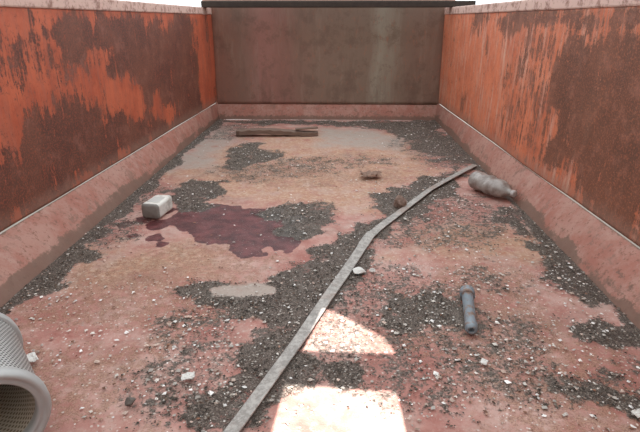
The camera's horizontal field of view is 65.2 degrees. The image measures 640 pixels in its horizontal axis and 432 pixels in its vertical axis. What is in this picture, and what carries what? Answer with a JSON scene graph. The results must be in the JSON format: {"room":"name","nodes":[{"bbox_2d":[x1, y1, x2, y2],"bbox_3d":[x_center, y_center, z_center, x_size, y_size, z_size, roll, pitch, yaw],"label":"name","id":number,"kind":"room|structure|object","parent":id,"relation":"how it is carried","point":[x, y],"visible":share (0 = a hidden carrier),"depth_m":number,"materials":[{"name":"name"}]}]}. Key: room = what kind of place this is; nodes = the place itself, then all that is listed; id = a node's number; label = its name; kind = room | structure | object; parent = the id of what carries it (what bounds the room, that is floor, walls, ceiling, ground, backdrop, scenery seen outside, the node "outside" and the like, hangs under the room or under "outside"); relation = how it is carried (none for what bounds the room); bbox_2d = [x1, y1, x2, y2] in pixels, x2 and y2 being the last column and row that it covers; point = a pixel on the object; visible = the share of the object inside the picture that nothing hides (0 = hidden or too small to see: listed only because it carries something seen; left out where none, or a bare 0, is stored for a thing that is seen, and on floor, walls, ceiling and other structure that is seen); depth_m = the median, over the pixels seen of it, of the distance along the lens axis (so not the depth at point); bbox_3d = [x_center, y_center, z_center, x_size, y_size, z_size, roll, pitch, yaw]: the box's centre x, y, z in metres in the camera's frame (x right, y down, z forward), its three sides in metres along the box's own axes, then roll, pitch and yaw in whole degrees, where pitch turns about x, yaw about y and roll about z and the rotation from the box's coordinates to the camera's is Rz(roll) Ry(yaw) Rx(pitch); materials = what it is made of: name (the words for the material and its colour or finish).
{"room":"dump truck bed","nodes":[
{"label":"dump truck bed","id":0,"kind":"room"},
{"bbox_2d":[0,7,216,231],"bbox_3d":[-1.261,-0.445,2.147,0.023,0.841,6.253,1,21,3],"label":"wall","id":1,"kind":"structure","parent":0,"point":[82,91],"depth_m":2.60,"materials":[{"name":"brown metal"}]},
{"bbox_2d":[0,0,211,14],"bbox_3d":[-1.283,-0.863,1.984,0.078,0.062,6.253,1,21,3],"label":"trim","id":2,"kind":"structure","parent":1,"relation":"attached to","point":[99,5],"depth_m":2.81,"materials":[{"name":"pink paint"}]},
{"bbox_2d":[0,103,218,307],"bbox_3d":[-1.231,0.026,2.331,0.252,0.160,6.250,1,21,1],"label":"curb","id":3,"kind":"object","parent":1,"relation":"attached to","point":[28,247],"depth_m":2.42,"materials":[{"name":"paint"}]},
{"bbox_2d":[0,119,639,431],"bbox_3d":[-0.022,0.129,2.281,2.220,0.016,6.150,1,21,1],"label":"floor","id":4,"kind":"structure","parent":0,"point":[63,380],"depth_m":1.79,"materials":[{"name":"paint"}]},
{"bbox_2d":[0,313,51,431],"bbox_3d":[-0.830,0.407,1.214,0.248,0.248,0.352,-17,27,-37],"label":"filter","id":5,"kind":"object","parent":4,"relation":"on","point":[25,400],"visible":1,"depth_m":1.19,"materials":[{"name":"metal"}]},
{"bbox_2d":[27,352,38,361],"bbox_3d":[-0.868,0.424,1.481,0.054,0.012,0.048,-20,29,-40],"label":"paper scrap","id":6,"kind":"object","parent":4,"relation":"on","point":[32,357],"visible":0.52,"depth_m":1.49,"materials":[{"name":"white paper"}]},
{"bbox_2d":[125,397,135,406],"bbox_3d":[-0.500,0.489,1.317,0.028,0.023,0.027,-11,24,-27],"label":"stone","id":7,"kind":"object","parent":4,"relation":"on","point":[129,401],"visible":1,"depth_m":1.31,"materials":[{"name":"grey stone"}]},
{"bbox_2d":[141,195,172,218],"bbox_3d":[-0.844,-0.060,2.637,0.096,0.080,0.218,4,22,10],"label":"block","id":8,"kind":"object","parent":4,"relation":"on","point":[157,206],"visible":1,"depth_m":2.55,"materials":[{"name":"white concrete"}]},
{"bbox_2d":[181,372,194,380],"bbox_3d":[-0.373,0.452,1.413,0.040,0.009,0.030,-6,22,-14],"label":"paper scrap","id":9,"kind":"object","parent":4,"relation":"on","point":[189,375],"visible":1,"depth_m":1.41,"materials":[{"name":"white paper"}]},
{"bbox_2d":[236,126,317,135],"bbox_3d":[-0.377,-0.747,4.414,0.721,0.076,0.102,-1,21,-2],"label":"wooden plank","id":10,"kind":"object","parent":4,"relation":"on","point":[302,131],"visible":1,"depth_m":4.38,"materials":[{"name":"brown wood"}]},
{"bbox_2d":[0,119,639,431],"bbox_3d":[0.001,-0.151,2.975,2.222,0.018,4.557,1,21,1],"label":"debris","id":11,"kind":"object","parent":4,"relation":"on","point":[315,365],"visible":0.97,"depth_m":1.72,"materials":[{"name":"grey gravel"}]},
{"bbox_2d":[223,164,477,431],"bbox_3d":[0.303,0.110,2.285,0.219,0.017,2.979,11,24,26],"label":"metal strip","id":12,"kind":"object","parent":4,"relation":"on","point":[241,418],"visible":1,"depth_m":1.67,"materials":[{"name":"grey metal"}]},
{"bbox_2d":[352,267,365,273],"bbox_3d":[0.158,0.220,1.998,0.056,0.029,0.039,1,21,1],"label":"chunk","id":13,"kind":"object","parent":4,"relation":"on","point":[358,270],"visible":1,"depth_m":1.99,"materials":[{"name":"white stone"}]},
{"bbox_2d":[360,170,381,177],"bbox_3d":[0.331,-0.275,3.237,0.151,0.035,0.101,-4,22,-9],"label":"rag","id":14,"kind":"object","parent":4,"relation":"on","point":[368,173],"visible":1,"depth_m":3.22,"materials":[{"name":"fabric"}]},
{"bbox_2d":[393,195,406,208],"bbox_3d":[0.431,-0.077,2.713,0.072,0.085,0.060,14,25,31],"label":"rounded stone","id":15,"kind":"object","parent":4,"relation":"on","point":[400,201],"visible":0.94,"depth_m":2.69,"materials":[{"name":"brown stone"}]},
{"bbox_2d":[459,285,477,333],"bbox_3d":[0.511,0.318,1.715,0.054,0.054,0.266,4,22,11],"label":"pin","id":16,"kind":"object","parent":4,"relation":"on","point":[467,292],"visible":1,"depth_m":1.69,"materials":[{"name":"grey metal"}]},
{"bbox_2d":[479,358,487,364],"bbox_3d":[0.485,0.430,1.476,0.023,0.008,0.025,14,25,32],"label":"paper scrap","id":17,"kind":"object","parent":4,"relation":"on","point":[483,361],"visible":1,"depth_m":1.47,"materials":[{"name":"white paper"}]},
{"bbox_2d":[468,171,516,197],"bbox_3d":[1.001,-0.172,2.888,0.127,0.112,0.323,-11,24,-25],"label":"plastic bottle","id":18,"kind":"object","parent":4,"relation":"on","point":[478,180],"visible":1,"depth_m":2.85,"materials":[{"name":"grey plastic"}]},
{"bbox_2d":[631,409,639,417],"bbox_3d":[0.818,0.504,1.280,0.036,0.009,0.026,-6,22,-15],"label":"paper scrap","id":19,"kind":"object","parent":4,"relation":"on","point":[636,413],"visible":1,"depth_m":1.28,"materials":[{"name":"white paper"}]},
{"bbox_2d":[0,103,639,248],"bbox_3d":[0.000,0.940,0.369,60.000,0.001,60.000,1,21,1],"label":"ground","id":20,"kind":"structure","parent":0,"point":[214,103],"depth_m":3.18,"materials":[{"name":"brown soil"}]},
{"bbox_2d":[211,8,444,104],"bbox_3d":[0.071,-1.614,4.995,2.310,0.980,0.027,1,21,1],"label":"wall","id":21,"kind":"structure","parent":0,"point":[393,56],"depth_m":4.99,"materials":[{"name":"metal"}]},
{"bbox_2d":[218,104,436,119],"bbox_3d":[0.070,-1.083,5.161,2.310,0.160,0.100,1,21,1],"label":"trim","id":22,"kind":"structure","parent":21,"relation":"attached to","point":[225,111],"depth_m":5.15,"materials":[{"name":"paint"}]},
{"bbox_2d":[438,6,639,246],"bbox_3d":[1.200,-0.419,2.083,0.024,0.841,6.252,0,21,0],"label":"wall","id":23,"kind":"structure","parent":0,"point":[558,91],"depth_m":2.46,"materials":[{"name":"metal"}]},
{"bbox_2d":[435,104,639,328],"bbox_3d":[1.165,0.051,2.268,0.204,0.160,6.250,1,21,1],"label":"curb","id":24,"kind":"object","parent":23,"relation":"attached to","point":[612,262],"depth_m":2.27,"materials":[{"name":"paint"}]},
{"bbox_2d":[444,0,639,14],"bbox_3d":[1.222,-0.837,1.919,0.077,0.062,6.252,0,21,0],"label":"trim","id":25,"kind":"structure","parent":23,"relation":"attached to","point":[520,5],"depth_m":2.75,"materials":[{"name":"pink paint"}]},
{"bbox_2d":[201,1,475,7],"bbox_3d":[0.160,-1.950,4.604,2.500,0.055,0.120,1,21,1],"label":"cross beam","id":26,"kind":"structure","parent":25,"relation":"on","point":[206,4],"depth_m":4.55,"materials":[{"name":"metal"}]}
]}

